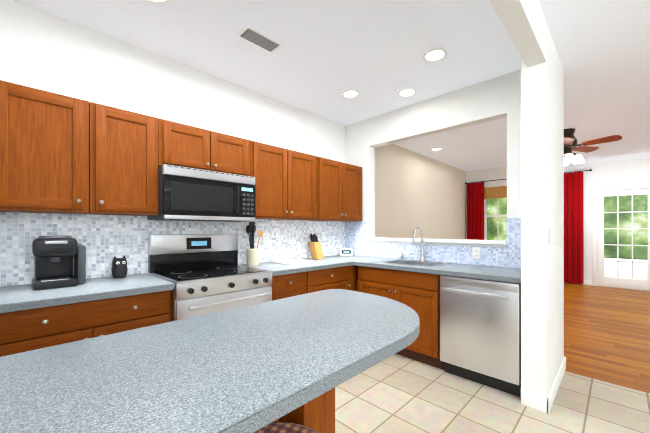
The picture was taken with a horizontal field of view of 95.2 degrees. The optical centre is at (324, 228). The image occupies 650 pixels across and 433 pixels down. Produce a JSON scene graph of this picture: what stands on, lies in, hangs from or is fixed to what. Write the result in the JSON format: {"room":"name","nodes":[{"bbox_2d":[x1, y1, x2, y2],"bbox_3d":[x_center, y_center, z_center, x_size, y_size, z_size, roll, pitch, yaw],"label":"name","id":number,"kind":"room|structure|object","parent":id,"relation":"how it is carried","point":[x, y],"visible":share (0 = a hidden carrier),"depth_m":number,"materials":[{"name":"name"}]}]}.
{"room":"kitchen","nodes":[
{"label":"kitchen","id":0,"kind":"room"},
{"bbox_2d":[0,0,465,286],"bbox_3d":[0.765,-0.080,4.703,0.120,2.700,10.340,0,0,45],"label":"wall","id":1,"kind":"structure","parent":0,"point":[41,50],"depth_m":2.71,"materials":[{"name":"paint"}]},
{"bbox_2d":[0,80,163,215],"bbox_3d":[-1.618,-0.458,1.981,0.318,0.710,0.837,0,0,45],"label":"upper cabinet","id":2,"kind":"object","parent":1,"relation":"attached to","point":[61,154],"depth_m":1.83,"materials":[{"name":"brown wood"}]},
{"bbox_2d":[0,212,343,286],"bbox_3d":[-0.871,0.128,2.955,0.010,0.458,3.283,0,0,45],"label":"backsplash","id":3,"kind":"structure","parent":1,"relation":"attached to","point":[104,240],"depth_m":2.27,"materials":[{"name":"tile"}]},
{"bbox_2d":[263,233,267,242],"bbox_3d":[-0.636,0.098,3.178,0.008,0.114,0.070,0,0,45],"label":"electrical outlet","id":4,"kind":"object","parent":3,"relation":"attached to","point":[265,237],"visible":1,"depth_m":3.17,"materials":[{"name":"white plastic"}]},
{"bbox_2d":[321,232,324,240],"bbox_3d":[-0.024,0.099,3.796,0.008,0.114,0.070,0,0,45],"label":"electrical outlet","id":5,"kind":"object","parent":3,"relation":"attached to","point":[322,236],"visible":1,"depth_m":3.79,"materials":[{"name":"white plastic"}]},
{"bbox_2d":[164,120,251,176],"bbox_3d":[-1.054,-0.641,2.551,0.318,0.343,0.760,0,0,45],"label":"upper cabinet","id":6,"kind":"object","parent":1,"relation":"attached to","point":[188,146],"depth_m":2.41,"materials":[{"name":"brown wood"}]},
{"bbox_2d":[148,164,255,221],"bbox_3d":[-1.010,-0.266,2.507,0.440,0.392,0.754,0,0,45],"label":"microwave","id":7,"kind":"object","parent":6,"relation":"attached to","point":[188,194],"visible":1,"depth_m":2.32,"materials":[{"name":"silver metal"}]},
{"bbox_2d":[252,141,319,219],"bbox_3d":[-0.489,-0.457,3.121,0.318,0.710,0.839,0,0,45],"label":"upper cabinet","id":8,"kind":"object","parent":1,"relation":"attached to","point":[287,182],"depth_m":2.99,"materials":[{"name":"brown wood"}]},
{"bbox_2d":[320,157,361,220],"bbox_3d":[0.099,-0.456,3.716,0.318,0.710,0.834,0,0,45],"label":"upper cabinet","id":9,"kind":"object","parent":1,"relation":"attached to","point":[340,183],"depth_m":3.58,"materials":[{"name":"brown wood"}]},
{"bbox_2d":[12,0,649,170],"bbox_3d":[2.940,-1.462,2.552,6.240,0.060,10.340,0,0,45],"label":"ceiling","id":10,"kind":"structure","parent":0,"point":[322,57],"depth_m":2.41,"materials":[{"name":"paint"}]},
{"bbox_2d":[147,0,169,4],"bbox_3d":[-1.037,-1.427,1.789,0.194,0.012,0.194,0,0,45],"label":"recessed light","id":11,"kind":"object","parent":10,"relation":"in","point":[160,2],"visible":1,"depth_m":1.86,"materials":[{"name":"white"}]},
{"bbox_2d":[238,26,280,52],"bbox_3d":[-0.491,-1.426,2.248,0.140,0.013,0.300,0,0,45],"label":"ceiling vent","id":12,"kind":"object","parent":10,"relation":"in","point":[253,36],"visible":1,"depth_m":2.23,"materials":[{"name":"grey metal"}]},
{"bbox_2d":[342,89,359,97],"bbox_3d":[0.272,-1.425,3.139,0.194,0.012,0.194,0,0,45],"label":"recessed light","id":13,"kind":"object","parent":10,"relation":"in","point":[351,93],"visible":1,"depth_m":3.13,"materials":[{"name":"white"}]},
{"bbox_2d":[398,88,416,96],"bbox_3d":[0.859,-1.425,3.107,0.194,0.012,0.194,0,0,45],"label":"recessed light","id":14,"kind":"object","parent":10,"relation":"in","point":[406,92],"visible":0.98,"depth_m":3.11,"materials":[{"name":"white"}]},
{"bbox_2d":[423,48,447,61],"bbox_3d":[0.904,-1.426,2.443,0.194,0.012,0.194,0,0,45],"label":"recessed light","id":15,"kind":"object","parent":10,"relation":"in","point":[435,54],"visible":0.96,"depth_m":2.43,"materials":[{"name":"white"}]},
{"bbox_2d":[431,147,441,150],"bbox_3d":[1.993,-1.423,5.305,0.194,0.012,0.194,0,0,45],"label":"recessed light","id":16,"kind":"object","parent":10,"relation":"in","point":[436,149],"visible":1,"depth_m":5.31,"materials":[{"name":"white"}]},
{"bbox_2d":[564,128,621,165],"bbox_3d":[3.507,-1.188,4.297,1.124,0.484,1.112,0,0,45],"label":"ceiling fan","id":17,"kind":"object","parent":10,"relation":"hanging from","point":[570,143],"visible":0.58,"depth_m":4.21,"materials":[{"name":"brown wood"}]},
{"bbox_2d":[345,69,520,267],"bbox_3d":[1.105,-0.082,3.397,2.200,2.700,0.120,0,0,45],"label":"wall","id":18,"kind":"structure","parent":0,"point":[499,97],"depth_m":3.15,"materials":[{"name":"paint"}]},
{"bbox_2d":[344,218,520,268],"bbox_3d":[1.070,0.128,3.336,2.160,0.457,0.010,0,0,45],"label":"backsplash","id":19,"kind":"structure","parent":18,"relation":"attached to","point":[356,233],"depth_m":3.15,"materials":[{"name":"tile"}]},
{"bbox_2d":[472,247,479,258],"bbox_3d":[1.482,0.238,2.911,0.070,0.114,0.008,0,0,45],"label":"electrical outlet","id":20,"kind":"object","parent":19,"relation":"attached to","point":[475,252],"visible":1,"depth_m":2.91,"materials":[{"name":"white plastic"}]},
{"bbox_2d":[367,237,506,246],"bbox_3d":[1.165,0.143,3.330,1.560,0.060,0.210,0,0,45],"label":"trim","id":21,"kind":"structure","parent":18,"relation":"attached to","point":[480,243],"depth_m":3.13,"materials":[{"name":"white wood"}]},
{"bbox_2d":[466,166,506,238],"bbox_3d":[4.056,-0.078,6.948,1.400,2.700,0.120,0,0,45],"label":"wall","id":22,"kind":"structure","parent":0,"point":[487,175],"depth_m":7.04,"materials":[{"name":"paint"}]},
{"bbox_2d":[465,179,505,239],"bbox_3d":[3.953,-0.062,6.865,1.362,2.168,0.139,0,0,45],"label":"curtain","id":23,"kind":"object","parent":22,"relation":"hanging from","point":[475,210],"visible":0.46,"depth_m":7.14,"materials":[{"name":"red fabric"}]},
{"bbox_2d":[484,185,506,239],"bbox_3d":[4.109,-0.303,6.824,1.030,1.390,0.121,0,0,45],"label":"dining room window","id":24,"kind":"structure","parent":22,"relation":"in","point":[492,192],"depth_m":6.95,"materials":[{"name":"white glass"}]},
{"bbox_2d":[335,354,649,432],"bbox_3d":[0.946,1.296,0.534,6.240,0.060,4.670,0,0,45],"label":"floor","id":25,"kind":"structure","parent":0,"point":[395,393],"depth_m":2.12,"materials":[{"name":"beige tile"}]},
{"bbox_2d":[0,290,170,356],"bbox_3d":[-1.518,0.832,1.882,0.597,0.868,0.836,0,0,45],"label":"base cabinet","id":26,"kind":"object","parent":25,"relation":"on","point":[21,331],"depth_m":1.63,"materials":[{"name":"brown wood"}]},
{"bbox_2d":[0,273,174,312],"bbox_3d":[-1.505,0.377,1.866,0.637,0.040,0.841,0,0,45],"label":"countertop","id":27,"kind":"structure","parent":26,"relation":"on","point":[19,297],"depth_m":1.72,"materials":[{"name":"laminate"}]},
{"bbox_2d":[32,236,85,289],"bbox_3d":[-1.673,0.199,1.872,0.278,0.314,0.245,0,0,45],"label":"coffee maker","id":28,"kind":"object","parent":27,"relation":"on","point":[53,261],"visible":1,"depth_m":1.81,"materials":[{"name":"black plastic"}]},
{"bbox_2d":[111,255,127,277],"bbox_3d":[-1.500,0.275,2.168,0.103,0.162,0.099,0,0,45],"label":"owl figurine","id":29,"kind":"object","parent":27,"relation":"on","point":[119,268],"visible":1,"depth_m":2.14,"materials":[{"name":"black ceramic"}]},
{"bbox_2d":[148,234,271,321],"bbox_3d":[-0.907,0.657,2.404,0.707,1.220,0.754,0,0,45],"label":"range","id":30,"kind":"object","parent":25,"relation":"on","point":[205,273],"visible":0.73,"depth_m":2.35,"materials":[{"name":"silver metal"}]},
{"bbox_2d":[254,423,317,432],"bbox_3d":[-0.126,0.922,0.745,0.324,0.693,0.324,0,0,45],"label":"stool","id":31,"kind":"object","parent":25,"relation":"on","point":[283,428],"visible":0.81,"depth_m":0.85,"materials":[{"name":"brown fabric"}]},
{"bbox_2d":[271,271,307,300],"bbox_3d":[-0.538,0.833,2.872,0.597,0.868,0.420,0,0,45],"label":"base cabinet","id":32,"kind":"object","parent":25,"relation":"on","point":[294,284],"depth_m":2.68,"materials":[{"name":"brown wood"}]},
{"bbox_2d":[276,401,315,430],"bbox_3d":[-0.410,0.832,1.041,0.359,0.869,0.658,0,0,45],"label":"base cabinet","id":33,"kind":"object","parent":25,"relation":"on","point":[306,417],"depth_m":0.98,"materials":[{"name":"wood"}]},
{"bbox_2d":[0,289,419,432],"bbox_3d":[-0.557,0.379,0.666,0.720,0.033,2.498,0,0,45],"label":"countertop","id":34,"kind":"structure","parent":33,"relation":"on","point":[244,370],"depth_m":0.76,"materials":[{"name":"grey stone"}]},
{"bbox_2d":[308,265,351,292],"bbox_3d":[-0.167,0.834,3.247,0.597,0.868,0.635,0,0,45],"label":"base cabinet","id":35,"kind":"object","parent":25,"relation":"on","point":[338,277],"depth_m":3.05,"materials":[{"name":"brown wood"}]},
{"bbox_2d":[352,265,356,290],"bbox_3d":[0.274,0.834,3.693,0.597,0.868,0.619,0,0,45],"label":"base cabinet","id":36,"kind":"object","parent":25,"relation":"on","point":[354,267],"depth_m":3.36,"materials":[{"name":"brown wood"}]},
{"bbox_2d":[240,258,351,275],"bbox_3d":[-0.296,0.378,3.086,0.640,0.040,1.063,0,0,45],"label":"countertop","id":37,"kind":"structure","parent":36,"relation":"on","point":[276,268],"depth_m":2.89,"materials":[{"name":"laminate"}]},
{"bbox_2d":[246,222,262,265],"bbox_3d":[-0.717,0.144,2.909,0.192,0.425,0.147,0,0,45],"label":"utensil crock","id":38,"kind":"object","parent":37,"relation":"on","point":[253,256],"visible":1,"depth_m":2.85,"materials":[{"name":"beige ceramic"}]},
{"bbox_2d":[273,259,312,264],"bbox_3d":[-0.340,0.349,3.159,0.240,0.016,0.350,0,0,45],"label":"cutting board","id":39,"kind":"object","parent":37,"relation":"on","point":[294,261],"visible":1,"depth_m":3.09,"materials":[{"name":"white plastic"}]},
{"bbox_2d":[308,234,323,259],"bbox_3d":[-0.105,0.208,3.525,0.176,0.300,0.100,0,0,45],"label":"knife block","id":40,"kind":"object","parent":37,"relation":"on","point":[315,248],"visible":1,"depth_m":3.50,"materials":[{"name":"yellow wood"}]},
{"bbox_2d":[324,255,520,282],"bbox_3d":[0.846,0.451,3.134,2.196,0.194,0.611,0,0,45],"label":"countertop","id":41,"kind":"structure","parent":36,"relation":"on","point":[504,274],"depth_m":2.74,"materials":[{"name":"laminate"}]},
{"bbox_2d":[340,248,352,255],"bbox_3d":[0.282,0.308,3.942,0.170,0.099,0.074,0,0,0],"label":"clock radio","id":42,"kind":"object","parent":41,"relation":"on","point":[346,251],"visible":0.98,"depth_m":3.91,"materials":[{"name":"white plastic"}]},
{"bbox_2d":[400,227,424,261],"bbox_3d":[0.925,0.168,3.279,0.293,0.380,0.239,0,0,45],"label":"faucet","id":43,"kind":"object","parent":41,"relation":"on","point":[421,251],"visible":1,"depth_m":3.24,"materials":[{"name":"silver metal"}]},
{"bbox_2d":[357,266,443,369],"bbox_3d":[0.876,0.834,3.142,0.942,0.868,0.558,0,0,45],"label":"base cabinet","id":44,"kind":"object","parent":25,"relation":"on","point":[418,293],"visible":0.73,"depth_m":2.74,"materials":[{"name":"brown wood"}]},
{"bbox_2d":[440,275,520,396],"bbox_3d":[1.386,0.837,2.557,0.594,0.862,0.617,0,0,45],"label":"dishwasher","id":45,"kind":"object","parent":25,"relation":"on","point":[480,331],"visible":0.94,"depth_m":2.35,"materials":[{"name":"silver metal"}]},
{"bbox_2d":[489,0,545,67],"bbox_3d":[0.188,-1.294,0.773,0.110,0.280,3.700,0,0,45],"label":"header beam","id":46,"kind":"structure","parent":0,"point":[523,22],"depth_m":1.76,"materials":[{"name":"paint"}]},
{"bbox_2d":[521,22,563,396],"bbox_3d":[1.792,-0.083,2.421,0.150,2.700,0.900,0,0,45],"label":"wall","id":47,"kind":"structure","parent":0,"point":[542,215],"depth_m":2.12,"materials":[{"name":"paint"}]},
{"bbox_2d":[550,229,552,244],"bbox_3d":[1.640,0.057,2.149,0.012,0.116,0.072,0,0,45],"label":"switch plate","id":48,"kind":"object","parent":47,"relation":"attached to","point":[551,236],"visible":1,"depth_m":2.14,"materials":[{"name":"white plastic"}]},
{"bbox_2d":[544,356,565,413],"bbox_3d":[1.851,1.212,2.361,0.016,0.110,0.932,0,0,45],"label":"baseboard","id":49,"kind":"structure","parent":47,"relation":"attached to","point":[548,401],"depth_m":2.22,"materials":[{"name":"white wood"}]},
{"bbox_2d":[564,283,649,392],"bbox_3d":[4.583,1.299,4.209,6.240,0.060,5.670,0,0,45],"label":"floor","id":50,"kind":"structure","parent":0,"point":[606,334],"depth_m":3.56,"materials":[{"name":"brown wood"}]},
{"bbox_2d":[564,158,649,280],"bbox_3d":[7.075,-0.079,5.648,4.480,2.700,0.120,0,0,45],"label":"wall","id":51,"kind":"structure","parent":0,"point":[627,173],"depth_m":6.55,"materials":[{"name":"paint"}]},
{"bbox_2d":[564,169,591,283],"bbox_3d":[5.668,-0.037,6.856,0.752,2.578,0.139,0,0,45],"label":"curtain","id":52,"kind":"object","parent":51,"relation":"hanging from","point":[573,235],"visible":0.6,"depth_m":6.80,"materials":[{"name":"red fabric"}]},
{"bbox_2d":[571,280,591,285],"bbox_3d":[5.720,1.217,6.893,0.720,0.110,0.016,0,0,45],"label":"baseboard","id":53,"kind":"structure","parent":51,"relation":"attached to","point":[586,282],"depth_m":6.69,"materials":[{"name":"white wood"}]},
{"bbox_2d":[592,184,649,290],"bbox_3d":[6.380,0.184,6.310,1.030,2.175,0.152,0,0,45],"label":"french door","id":54,"kind":"structure","parent":51,"relation":"in","point":[599,278],"depth_m":6.40,"materials":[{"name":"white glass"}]},
{"label":"outside","id":55,"kind":"structure","parent":0,"visible":0},
{"bbox_2d":[487,194,647,279],"bbox_3d":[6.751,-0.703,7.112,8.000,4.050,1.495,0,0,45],"label":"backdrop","id":56,"kind":"structure","parent":55,"point":[626,237],"depth_m":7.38,"materials":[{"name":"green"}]}
]}

